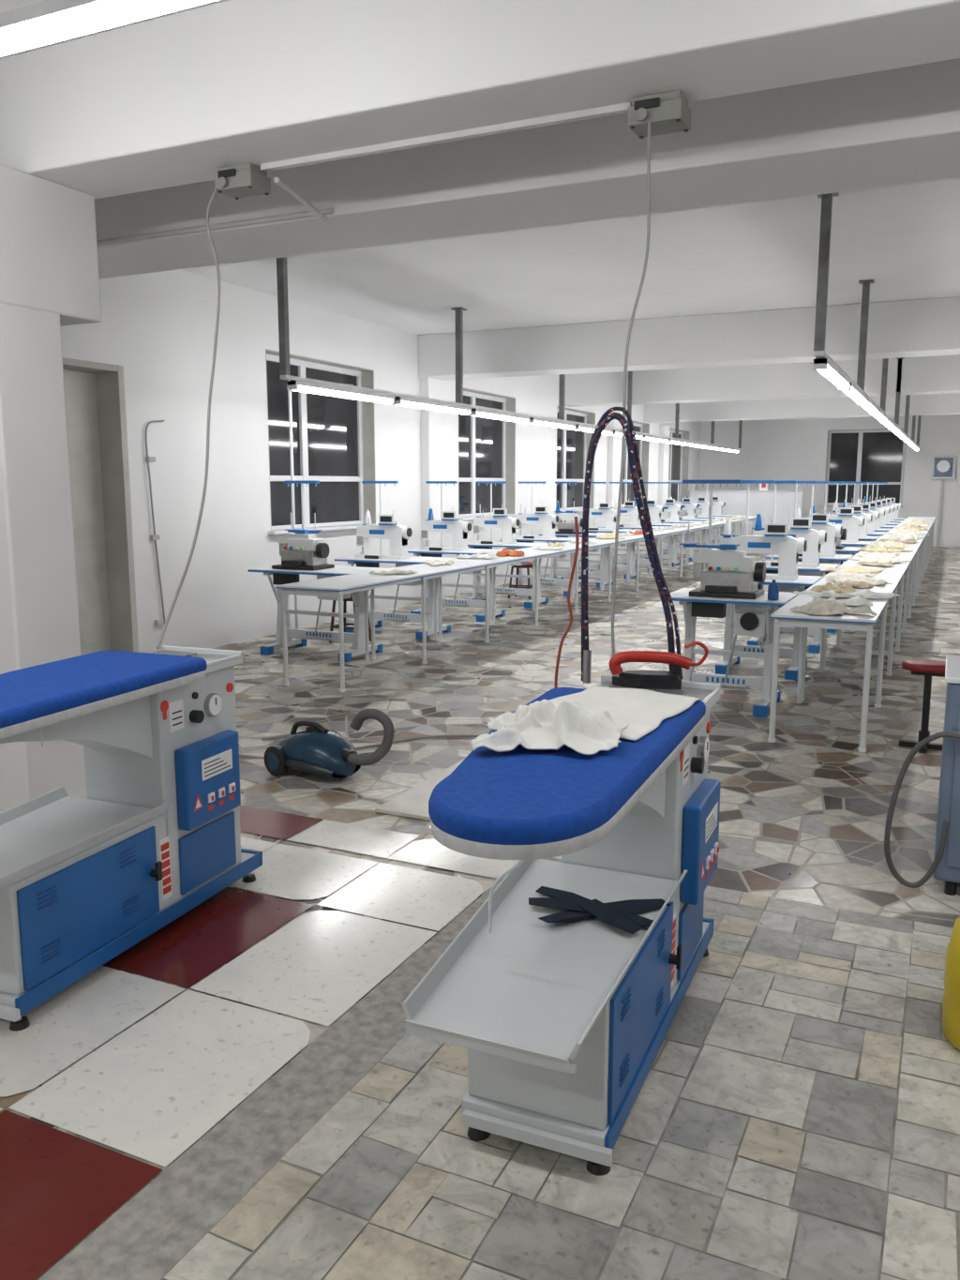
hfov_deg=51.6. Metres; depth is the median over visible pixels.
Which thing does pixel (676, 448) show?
glass
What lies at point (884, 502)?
sewing machine
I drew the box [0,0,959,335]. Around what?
ceiling
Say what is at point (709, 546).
stand
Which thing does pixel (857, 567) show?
fabric
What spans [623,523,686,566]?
table
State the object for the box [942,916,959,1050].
jerrycan
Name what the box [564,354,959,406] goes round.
beam
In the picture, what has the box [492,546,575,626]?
work table
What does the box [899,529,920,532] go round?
fabric
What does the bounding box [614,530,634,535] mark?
fabric
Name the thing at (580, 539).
fabric
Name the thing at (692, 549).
table
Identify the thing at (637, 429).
glass
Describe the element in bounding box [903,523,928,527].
fabric
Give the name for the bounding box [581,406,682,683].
supply hose
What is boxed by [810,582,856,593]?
fabric
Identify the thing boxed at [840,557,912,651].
work table
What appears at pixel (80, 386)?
leaf
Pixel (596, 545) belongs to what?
work table
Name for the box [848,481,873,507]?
stand
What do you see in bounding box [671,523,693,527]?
fabric
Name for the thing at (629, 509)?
sewing machine
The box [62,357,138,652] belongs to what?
door frame
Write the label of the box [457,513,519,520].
sill
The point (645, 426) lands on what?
reveal
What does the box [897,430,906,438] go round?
lamp
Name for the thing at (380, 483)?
stand
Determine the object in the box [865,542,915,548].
fabric
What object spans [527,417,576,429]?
lamp
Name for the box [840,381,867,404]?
lamp
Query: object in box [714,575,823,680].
table
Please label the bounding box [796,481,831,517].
stand
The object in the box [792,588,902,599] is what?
fabric
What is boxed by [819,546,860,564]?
table
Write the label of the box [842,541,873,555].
table
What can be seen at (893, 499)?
sewing machine
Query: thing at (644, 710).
cloth
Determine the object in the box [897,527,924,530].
fabric
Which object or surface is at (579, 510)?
sill
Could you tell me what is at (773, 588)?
oil bottle
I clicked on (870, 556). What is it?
fabric
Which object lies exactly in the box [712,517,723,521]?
fabric
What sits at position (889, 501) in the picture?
sewing machine
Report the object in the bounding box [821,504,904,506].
sill
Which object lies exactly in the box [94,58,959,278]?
beam
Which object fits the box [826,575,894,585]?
fabric
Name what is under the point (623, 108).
conduit
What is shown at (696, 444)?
lamp
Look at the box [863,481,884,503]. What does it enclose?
stand
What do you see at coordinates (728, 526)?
stand
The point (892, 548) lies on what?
fabric
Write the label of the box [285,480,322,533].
stand
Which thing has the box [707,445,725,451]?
lamp
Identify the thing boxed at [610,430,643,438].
lamp
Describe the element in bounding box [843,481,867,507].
stand
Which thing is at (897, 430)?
lamp
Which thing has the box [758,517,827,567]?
sewing machine
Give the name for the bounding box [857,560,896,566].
fabric
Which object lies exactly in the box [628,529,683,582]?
work table
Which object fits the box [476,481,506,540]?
stand
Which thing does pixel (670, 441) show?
lamp
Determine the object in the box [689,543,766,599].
machine
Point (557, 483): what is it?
stand
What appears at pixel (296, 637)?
table
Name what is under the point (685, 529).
work table
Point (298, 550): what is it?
machine
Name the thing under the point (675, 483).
stand
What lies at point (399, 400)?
lamp
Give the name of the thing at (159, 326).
wall
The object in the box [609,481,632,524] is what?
stand
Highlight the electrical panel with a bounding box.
[931,455,956,546]
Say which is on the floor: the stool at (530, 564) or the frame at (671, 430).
the stool at (530, 564)
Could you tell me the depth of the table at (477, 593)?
12.39 m
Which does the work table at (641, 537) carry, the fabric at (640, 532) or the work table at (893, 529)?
the fabric at (640, 532)
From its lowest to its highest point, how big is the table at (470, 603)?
0.757 m
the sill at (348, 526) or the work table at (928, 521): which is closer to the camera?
the sill at (348, 526)
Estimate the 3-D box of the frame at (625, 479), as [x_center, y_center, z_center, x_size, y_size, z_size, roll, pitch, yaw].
[3.106,-3.695,20.947,0.075,1.780,1.900,4,10,25]
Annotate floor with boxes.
[0,544,959,1279]
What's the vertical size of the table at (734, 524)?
0.757 m
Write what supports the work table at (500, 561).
on the floor
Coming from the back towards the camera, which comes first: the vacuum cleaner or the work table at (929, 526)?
the work table at (929, 526)
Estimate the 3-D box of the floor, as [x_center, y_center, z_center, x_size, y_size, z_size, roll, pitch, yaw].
[3.353,-0.314,11.616,9.000,0.004,28.900,4,10,25]
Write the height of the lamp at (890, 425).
0.072 m
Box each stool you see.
[329,592,371,642]
[508,561,533,599]
[899,659,946,753]
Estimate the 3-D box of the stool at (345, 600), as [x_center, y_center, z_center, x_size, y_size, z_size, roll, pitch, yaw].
[-1.240,-0.215,9.498,0.344,0.472,0.275,4,10,25]
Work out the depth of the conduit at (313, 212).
5.08 m
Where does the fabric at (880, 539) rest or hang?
on the work table at (919, 540)
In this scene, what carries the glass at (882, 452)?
attached to the wall at (772, 449)
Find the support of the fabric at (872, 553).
on the work table at (905, 555)
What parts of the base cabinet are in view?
cabinet trim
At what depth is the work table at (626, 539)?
13.03 m
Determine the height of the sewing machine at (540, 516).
0.440 m
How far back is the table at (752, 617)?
6.62 m
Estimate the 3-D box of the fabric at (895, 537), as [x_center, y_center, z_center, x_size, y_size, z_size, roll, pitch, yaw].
[5.500,-1.323,12.925,0.318,0.058,0.416,7,11,38]
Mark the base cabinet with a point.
(948, 870)
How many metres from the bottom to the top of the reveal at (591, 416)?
1.740 m
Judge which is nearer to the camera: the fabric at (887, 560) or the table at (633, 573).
the fabric at (887, 560)
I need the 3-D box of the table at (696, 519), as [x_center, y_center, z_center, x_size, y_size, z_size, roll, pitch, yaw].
[4.405,-2.170,20.978,1.086,0.757,0.626,4,10,25]
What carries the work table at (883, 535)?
on the floor
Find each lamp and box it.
[0,0,216,56]
[286,380,394,404]
[391,396,471,414]
[468,408,530,422]
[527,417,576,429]
[574,424,613,435]
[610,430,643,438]
[642,435,668,442]
[667,438,691,445]
[689,442,708,448]
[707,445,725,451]
[723,447,739,452]
[813,358,850,390]
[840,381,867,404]
[858,397,879,415]
[873,408,888,422]
[881,418,895,429]
[888,424,902,435]
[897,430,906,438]
[901,435,910,442]
[906,438,914,445]
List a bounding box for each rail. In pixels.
[276,256,742,450]
[813,192,921,447]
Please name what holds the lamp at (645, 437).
attached to the rail at (281, 263)
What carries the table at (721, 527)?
on the floor
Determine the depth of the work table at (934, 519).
20.42 m
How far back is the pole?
9.08 m
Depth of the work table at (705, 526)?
17.47 m
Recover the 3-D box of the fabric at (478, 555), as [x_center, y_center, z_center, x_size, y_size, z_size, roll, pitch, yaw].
[-0.017,-0.842,9.927,0.409,0.048,0.253,1,9,9]
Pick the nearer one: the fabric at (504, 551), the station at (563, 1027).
the station at (563, 1027)
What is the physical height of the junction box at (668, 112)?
0.100 m
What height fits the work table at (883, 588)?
0.758 m
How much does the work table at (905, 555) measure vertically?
0.758 m
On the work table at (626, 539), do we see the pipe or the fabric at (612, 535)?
the fabric at (612, 535)
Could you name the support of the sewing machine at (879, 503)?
on the table at (886, 526)
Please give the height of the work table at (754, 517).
0.758 m
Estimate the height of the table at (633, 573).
0.757 m
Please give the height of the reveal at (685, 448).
1.740 m
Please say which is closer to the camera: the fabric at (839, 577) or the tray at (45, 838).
the tray at (45, 838)
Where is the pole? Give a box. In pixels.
[287,383,353,647]
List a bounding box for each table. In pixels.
[247,565,387,662]
[275,572,423,692]
[334,556,455,639]
[368,562,487,663]
[407,548,511,622]
[438,553,538,642]
[464,542,555,608]
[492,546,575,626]
[514,537,581,596]
[538,532,613,587]
[538,541,611,612]
[571,537,639,601]
[578,528,640,579]
[597,526,667,572]
[602,533,662,591]
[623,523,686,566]
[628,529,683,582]
[645,520,699,561]
[650,526,701,576]
[660,587,798,717]
[662,518,714,554]
[670,524,717,570]
[678,516,730,544]
[687,521,725,564]
[695,514,737,542]
[703,519,743,551]
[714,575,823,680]
[716,517,753,544]
[738,515,764,535]
[747,561,841,653]
[766,554,854,632]
[768,594,889,752]
[801,577,899,707]
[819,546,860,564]
[823,566,906,676]
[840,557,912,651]
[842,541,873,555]
[843,527,891,536]
[853,551,917,632]
[858,536,880,547]
[866,544,919,617]
[867,531,886,542]
[873,539,923,605]
[879,534,925,595]
[880,525,896,532]
[885,530,928,587]
[886,522,899,528]
[889,527,930,579]
[894,525,932,572]
[898,522,933,567]
[902,520,934,562]
[904,518,935,557]
[907,516,936,554]
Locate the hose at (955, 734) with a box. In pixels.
[884,728,959,888]
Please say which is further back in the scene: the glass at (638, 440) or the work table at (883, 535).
the glass at (638, 440)
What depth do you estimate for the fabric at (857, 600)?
6.09 m
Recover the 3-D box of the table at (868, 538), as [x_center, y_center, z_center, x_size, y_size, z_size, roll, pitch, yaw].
[5.191,-1.081,14.064,0.806,0.757,0.626,4,10,25]
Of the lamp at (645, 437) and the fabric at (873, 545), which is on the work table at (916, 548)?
the fabric at (873, 545)
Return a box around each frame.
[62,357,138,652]
[266,353,363,529]
[458,391,506,516]
[557,408,587,510]
[621,422,642,506]
[668,429,683,502]
[826,429,905,504]
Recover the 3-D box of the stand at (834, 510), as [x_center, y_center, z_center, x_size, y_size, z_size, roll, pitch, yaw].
[5.673,-2.065,15.414,0.417,0.768,0.120,3,9,19]
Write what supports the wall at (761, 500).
on the floor
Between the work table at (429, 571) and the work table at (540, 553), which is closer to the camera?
the work table at (429, 571)
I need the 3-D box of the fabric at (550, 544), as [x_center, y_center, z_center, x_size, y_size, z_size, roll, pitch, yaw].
[0.882,-1.127,11.710,0.235,0.057,0.135,4,10,25]
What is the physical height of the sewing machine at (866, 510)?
0.440 m
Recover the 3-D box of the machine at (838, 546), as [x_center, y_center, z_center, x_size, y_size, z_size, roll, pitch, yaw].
[3.995,-1.233,11.506,0.462,0.341,0.341,4,10,25]
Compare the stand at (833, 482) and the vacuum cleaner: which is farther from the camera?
the stand at (833, 482)
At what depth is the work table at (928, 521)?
19.00 m
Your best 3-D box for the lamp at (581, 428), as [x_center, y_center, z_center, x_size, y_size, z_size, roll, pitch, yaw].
[1.648,-3.042,14.400,0.090,0.072,1.540,4,10,25]
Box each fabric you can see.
[369,568,418,574]
[425,558,454,566]
[456,553,496,558]
[496,547,525,556]
[534,545,563,550]
[546,542,564,546]
[569,538,595,543]
[594,531,625,539]
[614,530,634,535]
[629,529,643,534]
[652,527,664,531]
[661,526,675,529]
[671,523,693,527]
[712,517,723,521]
[789,598,877,615]
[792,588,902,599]
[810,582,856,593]
[813,595,873,605]
[819,565,881,572]
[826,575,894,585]
[827,570,877,577]
[828,574,865,579]
[832,580,874,588]
[843,557,903,561]
[857,554,897,558]
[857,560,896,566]
[858,545,913,552]
[859,566,887,571]
[863,546,902,553]
[863,552,901,556]
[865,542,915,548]
[866,558,910,562]
[870,541,905,544]
[870,543,896,548]
[878,538,919,543]
[887,532,929,535]
[888,531,925,537]
[888,535,919,540]
[894,525,918,528]
[896,533,924,538]
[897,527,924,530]
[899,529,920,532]
[900,520,930,525]
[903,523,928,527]
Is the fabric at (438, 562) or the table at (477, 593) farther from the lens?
the table at (477, 593)
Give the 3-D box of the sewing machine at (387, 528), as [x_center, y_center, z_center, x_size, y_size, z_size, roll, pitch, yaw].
[-0.964,-1.037,9.941,0.594,0.440,0.220,4,10,25]
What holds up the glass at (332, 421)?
attached to the wall at (159, 326)
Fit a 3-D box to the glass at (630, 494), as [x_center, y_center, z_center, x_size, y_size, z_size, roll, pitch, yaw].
[3.167,-3.371,21.134,0.010,0.936,0.950,4,10,25]
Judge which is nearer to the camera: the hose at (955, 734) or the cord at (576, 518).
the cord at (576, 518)
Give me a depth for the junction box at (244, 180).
4.18 m
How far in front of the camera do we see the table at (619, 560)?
17.25 m
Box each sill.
[268,523,378,534]
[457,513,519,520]
[555,508,598,512]
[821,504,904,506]
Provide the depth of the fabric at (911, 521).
17.90 m
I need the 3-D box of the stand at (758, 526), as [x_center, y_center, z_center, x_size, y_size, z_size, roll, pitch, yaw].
[2.764,-1.109,9.343,0.417,0.768,0.120,7,11,37]
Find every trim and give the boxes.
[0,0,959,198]
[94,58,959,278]
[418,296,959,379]
[421,376,446,598]
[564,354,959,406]
[605,419,620,557]
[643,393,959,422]
[658,424,670,549]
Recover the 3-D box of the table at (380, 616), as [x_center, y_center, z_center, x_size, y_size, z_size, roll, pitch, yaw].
[-0.832,-0.448,10.050,1.086,0.757,0.626,4,10,25]
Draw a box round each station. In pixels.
[0,645,262,1031]
[400,674,721,1175]
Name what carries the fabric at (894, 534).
on the work table at (883, 535)
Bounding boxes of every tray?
[0,785,171,889]
[400,858,688,1075]
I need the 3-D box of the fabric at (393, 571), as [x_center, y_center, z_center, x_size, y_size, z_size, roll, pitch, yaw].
[-0.706,-0.566,8.207,0.422,0.040,0.176,-3,9,-18]
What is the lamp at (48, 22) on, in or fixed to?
hanging from the ceiling
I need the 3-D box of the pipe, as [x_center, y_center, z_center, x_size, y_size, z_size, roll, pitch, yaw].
[-2.721,-0.983,8.399,0.052,1.728,0.188,6,11,35]
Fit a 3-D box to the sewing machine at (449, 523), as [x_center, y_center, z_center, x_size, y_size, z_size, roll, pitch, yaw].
[-0.382,-1.228,11.155,0.594,0.440,0.220,4,10,25]
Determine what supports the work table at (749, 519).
on the floor
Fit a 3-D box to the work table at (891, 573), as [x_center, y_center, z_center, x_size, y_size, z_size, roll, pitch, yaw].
[3.257,-0.192,8.424,0.564,0.758,1.248,4,10,25]
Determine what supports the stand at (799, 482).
on the table at (837, 558)
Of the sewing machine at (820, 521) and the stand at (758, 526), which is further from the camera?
the sewing machine at (820, 521)
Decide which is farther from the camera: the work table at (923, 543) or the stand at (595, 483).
the stand at (595, 483)
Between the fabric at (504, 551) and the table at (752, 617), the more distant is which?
the fabric at (504, 551)
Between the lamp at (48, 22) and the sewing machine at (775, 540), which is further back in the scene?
the sewing machine at (775, 540)
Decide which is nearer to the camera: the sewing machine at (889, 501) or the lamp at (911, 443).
the lamp at (911, 443)
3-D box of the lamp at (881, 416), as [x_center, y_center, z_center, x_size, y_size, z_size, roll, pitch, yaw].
[4.644,-2.591,11.535,0.090,0.072,1.540,4,10,25]
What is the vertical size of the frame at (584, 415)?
1.780 m
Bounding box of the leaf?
[63,369,111,655]
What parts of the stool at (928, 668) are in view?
seat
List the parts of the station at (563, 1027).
blue kick rail, cabinet door, blue panel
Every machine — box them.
[271,529,334,571]
[354,513,412,559]
[420,511,471,551]
[471,508,519,544]
[515,506,558,539]
[555,511,582,534]
[582,502,617,530]
[610,500,640,527]
[634,499,663,524]
[650,498,682,521]
[668,497,698,519]
[684,496,709,517]
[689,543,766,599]
[698,496,725,515]
[728,522,807,580]
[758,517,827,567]
[793,512,843,557]
[819,518,846,549]
[824,507,864,542]
[828,505,873,537]
[837,503,879,533]
[845,502,885,529]
[866,499,894,523]
[872,498,898,521]
[872,500,889,526]
[876,497,902,518]
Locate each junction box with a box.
[214,162,271,199]
[628,90,692,138]
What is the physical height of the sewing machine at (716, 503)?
0.440 m
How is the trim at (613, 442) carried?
attached to the wall at (159, 326)
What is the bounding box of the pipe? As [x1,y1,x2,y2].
[145,420,165,624]
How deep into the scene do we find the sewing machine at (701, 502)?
21.98 m
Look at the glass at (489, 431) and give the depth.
14.51 m
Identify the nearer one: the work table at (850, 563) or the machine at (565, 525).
the work table at (850, 563)
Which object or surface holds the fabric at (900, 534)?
on the work table at (883, 535)
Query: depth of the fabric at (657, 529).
15.53 m
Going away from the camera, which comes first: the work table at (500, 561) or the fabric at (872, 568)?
the fabric at (872, 568)
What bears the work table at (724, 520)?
on the floor
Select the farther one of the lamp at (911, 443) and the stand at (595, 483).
the lamp at (911, 443)
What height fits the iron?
0.153 m
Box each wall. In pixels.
[0,164,101,811]
[60,269,701,652]
[689,483,803,543]
[698,414,959,547]
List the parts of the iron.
iron handle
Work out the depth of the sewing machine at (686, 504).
20.76 m
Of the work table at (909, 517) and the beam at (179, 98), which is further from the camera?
the work table at (909, 517)
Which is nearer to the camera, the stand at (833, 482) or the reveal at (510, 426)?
the stand at (833, 482)
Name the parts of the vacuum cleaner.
carry handle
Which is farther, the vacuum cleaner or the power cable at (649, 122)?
the vacuum cleaner
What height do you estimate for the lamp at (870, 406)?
0.072 m
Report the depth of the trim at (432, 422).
12.55 m
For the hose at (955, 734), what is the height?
0.595 m
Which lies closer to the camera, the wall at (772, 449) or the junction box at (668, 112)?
the junction box at (668, 112)
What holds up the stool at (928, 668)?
on the floor
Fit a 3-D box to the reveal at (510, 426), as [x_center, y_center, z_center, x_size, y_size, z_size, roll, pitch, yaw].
[0.052,-2.670,14.311,0.160,1.740,1.950,4,10,25]
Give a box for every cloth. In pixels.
[470,699,628,754]
[551,685,700,740]
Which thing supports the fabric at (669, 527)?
on the work table at (685, 529)
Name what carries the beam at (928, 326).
attached to the wall at (159, 326)
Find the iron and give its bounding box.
[608,641,708,693]
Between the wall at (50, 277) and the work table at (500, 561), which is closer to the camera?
the wall at (50, 277)
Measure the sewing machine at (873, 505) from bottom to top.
0.440 m
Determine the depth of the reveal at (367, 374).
11.47 m
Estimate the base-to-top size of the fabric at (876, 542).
0.041 m
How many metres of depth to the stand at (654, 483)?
19.89 m
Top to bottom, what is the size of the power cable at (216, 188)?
1.842 m
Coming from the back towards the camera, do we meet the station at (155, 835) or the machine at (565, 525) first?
the machine at (565, 525)
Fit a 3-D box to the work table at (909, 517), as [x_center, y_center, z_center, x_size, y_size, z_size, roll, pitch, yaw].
[9.675,-2.302,21.817,0.564,0.758,1.248,4,10,25]
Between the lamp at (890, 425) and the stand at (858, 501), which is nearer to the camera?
the lamp at (890, 425)
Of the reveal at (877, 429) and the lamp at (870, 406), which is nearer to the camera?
the lamp at (870, 406)
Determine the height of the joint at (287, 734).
0.016 m
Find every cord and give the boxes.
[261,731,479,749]
[554,516,579,688]
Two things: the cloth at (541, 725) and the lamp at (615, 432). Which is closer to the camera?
the cloth at (541, 725)
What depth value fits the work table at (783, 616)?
5.67 m
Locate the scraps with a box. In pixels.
[528,886,670,933]
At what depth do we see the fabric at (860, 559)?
9.68 m
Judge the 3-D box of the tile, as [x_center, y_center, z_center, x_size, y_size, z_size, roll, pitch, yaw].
[-0.085,0.708,5.064,0.300,0.018,1.230,4,10,25]
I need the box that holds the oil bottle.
[768,579,779,600]
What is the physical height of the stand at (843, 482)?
0.768 m
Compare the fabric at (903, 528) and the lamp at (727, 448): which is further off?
the lamp at (727, 448)
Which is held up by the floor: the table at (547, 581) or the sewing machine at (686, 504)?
the table at (547, 581)
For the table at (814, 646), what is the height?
0.757 m
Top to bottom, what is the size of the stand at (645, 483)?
0.768 m
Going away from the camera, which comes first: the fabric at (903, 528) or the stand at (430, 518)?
the stand at (430, 518)
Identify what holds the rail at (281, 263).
hanging from the ceiling
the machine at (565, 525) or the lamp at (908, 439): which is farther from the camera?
the lamp at (908, 439)
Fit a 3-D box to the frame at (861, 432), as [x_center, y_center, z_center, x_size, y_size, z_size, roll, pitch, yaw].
[9.483,-4.233,24.461,1.800,1.850,0.075,4,10,25]
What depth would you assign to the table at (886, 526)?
17.33 m
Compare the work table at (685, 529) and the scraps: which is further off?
the work table at (685, 529)
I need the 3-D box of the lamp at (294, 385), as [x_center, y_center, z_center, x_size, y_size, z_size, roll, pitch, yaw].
[-1.159,-2.119,8.544,0.090,0.072,1.540,4,10,25]
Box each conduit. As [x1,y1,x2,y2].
[96,177,334,245]
[260,102,632,171]
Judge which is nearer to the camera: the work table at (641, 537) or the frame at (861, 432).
the work table at (641, 537)
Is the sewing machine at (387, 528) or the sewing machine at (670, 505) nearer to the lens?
the sewing machine at (387, 528)
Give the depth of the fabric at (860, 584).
7.11 m
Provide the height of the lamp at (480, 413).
0.072 m
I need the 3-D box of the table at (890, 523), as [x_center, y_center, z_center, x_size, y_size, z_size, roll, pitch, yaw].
[7.518,-1.846,18.921,0.806,0.757,0.626,4,10,25]
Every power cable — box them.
[156,186,220,649]
[611,120,650,675]
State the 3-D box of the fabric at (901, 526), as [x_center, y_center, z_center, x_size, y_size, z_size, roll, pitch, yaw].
[7.048,-1.869,16.420,0.351,0.052,0.527,8,12,42]
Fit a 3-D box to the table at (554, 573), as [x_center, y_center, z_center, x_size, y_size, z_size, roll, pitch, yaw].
[1.495,-1.213,14.907,1.086,0.757,0.626,4,10,25]
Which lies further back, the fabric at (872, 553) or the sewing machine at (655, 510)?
the sewing machine at (655, 510)
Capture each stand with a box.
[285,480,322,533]
[361,481,399,554]
[425,481,457,546]
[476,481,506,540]
[518,481,546,535]
[554,481,578,512]
[590,481,606,527]
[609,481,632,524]
[633,481,652,506]
[652,481,671,504]
[670,481,682,502]
[679,480,741,569]
[720,480,774,556]
[752,481,798,560]
[775,481,816,523]
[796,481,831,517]
[810,481,843,517]
[821,481,853,513]
[831,481,860,528]
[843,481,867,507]
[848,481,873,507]
[857,481,879,505]
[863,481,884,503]
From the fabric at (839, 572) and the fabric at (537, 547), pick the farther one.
the fabric at (537, 547)
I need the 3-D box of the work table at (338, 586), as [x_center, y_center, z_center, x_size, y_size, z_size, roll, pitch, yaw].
[-0.984,-0.097,7.817,0.564,0.758,1.248,4,10,25]
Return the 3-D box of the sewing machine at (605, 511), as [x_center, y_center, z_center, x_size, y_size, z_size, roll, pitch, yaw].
[1.945,-1.993,16.012,0.594,0.440,0.220,4,10,25]
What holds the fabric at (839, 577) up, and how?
on the work table at (883, 588)
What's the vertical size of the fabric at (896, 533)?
0.050 m
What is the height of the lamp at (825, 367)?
0.072 m
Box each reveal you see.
[265,348,376,530]
[463,387,515,513]
[556,406,595,508]
[621,419,649,501]
[667,427,689,501]
[824,428,906,504]
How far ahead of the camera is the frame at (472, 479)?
14.27 m
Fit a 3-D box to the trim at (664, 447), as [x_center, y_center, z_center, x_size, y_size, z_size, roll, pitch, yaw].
[4.179,-3.472,22.679,0.120,2.800,0.450,4,10,25]
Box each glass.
[266,360,359,526]
[458,395,502,514]
[557,412,584,508]
[621,458,635,504]
[633,425,640,432]
[636,438,640,453]
[668,433,681,500]
[828,432,903,503]
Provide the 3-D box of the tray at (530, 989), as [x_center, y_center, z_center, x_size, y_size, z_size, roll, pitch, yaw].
[0.159,0.708,2.346,0.460,0.072,0.942,4,10,24]
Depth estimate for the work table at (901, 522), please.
17.86 m
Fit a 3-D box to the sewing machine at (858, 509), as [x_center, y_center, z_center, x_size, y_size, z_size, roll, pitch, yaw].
[5.167,-1.661,13.905,0.594,0.440,0.220,4,10,25]
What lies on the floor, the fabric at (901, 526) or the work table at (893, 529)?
the work table at (893, 529)
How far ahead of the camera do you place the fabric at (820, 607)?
5.72 m
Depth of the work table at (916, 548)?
11.17 m
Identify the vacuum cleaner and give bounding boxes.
[263,708,393,779]
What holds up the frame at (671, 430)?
attached to the wall at (159, 326)
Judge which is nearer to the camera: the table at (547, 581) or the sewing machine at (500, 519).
the sewing machine at (500, 519)
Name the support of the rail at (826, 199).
hanging from the ceiling
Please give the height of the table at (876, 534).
0.757 m
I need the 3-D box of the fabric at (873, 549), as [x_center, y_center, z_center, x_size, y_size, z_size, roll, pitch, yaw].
[4.297,-0.975,10.713,0.452,0.055,0.370,-4,10,-24]
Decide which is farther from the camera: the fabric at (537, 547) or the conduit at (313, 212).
the fabric at (537, 547)
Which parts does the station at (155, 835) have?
cabinet door, blue kick rail, blue panel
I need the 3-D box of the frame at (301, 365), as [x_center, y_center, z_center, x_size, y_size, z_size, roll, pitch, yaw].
[-1.815,-2.077,10.679,0.075,1.780,2.000,4,10,25]
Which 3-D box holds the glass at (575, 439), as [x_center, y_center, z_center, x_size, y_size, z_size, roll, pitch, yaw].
[1.531,-3.178,17.666,0.010,1.640,1.810,4,10,25]
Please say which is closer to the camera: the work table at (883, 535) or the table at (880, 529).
the work table at (883, 535)
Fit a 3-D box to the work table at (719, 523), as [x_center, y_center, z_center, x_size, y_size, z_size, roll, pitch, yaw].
[4.364,-1.855,18.978,0.564,0.758,1.248,4,10,25]
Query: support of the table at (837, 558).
on the floor
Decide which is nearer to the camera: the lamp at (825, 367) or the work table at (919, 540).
the lamp at (825, 367)
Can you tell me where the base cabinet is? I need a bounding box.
[933,654,959,895]
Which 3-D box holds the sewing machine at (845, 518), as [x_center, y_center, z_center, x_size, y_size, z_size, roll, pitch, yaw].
[4.585,-1.470,12.691,0.594,0.440,0.220,4,10,25]
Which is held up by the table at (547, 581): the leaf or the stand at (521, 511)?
the stand at (521, 511)

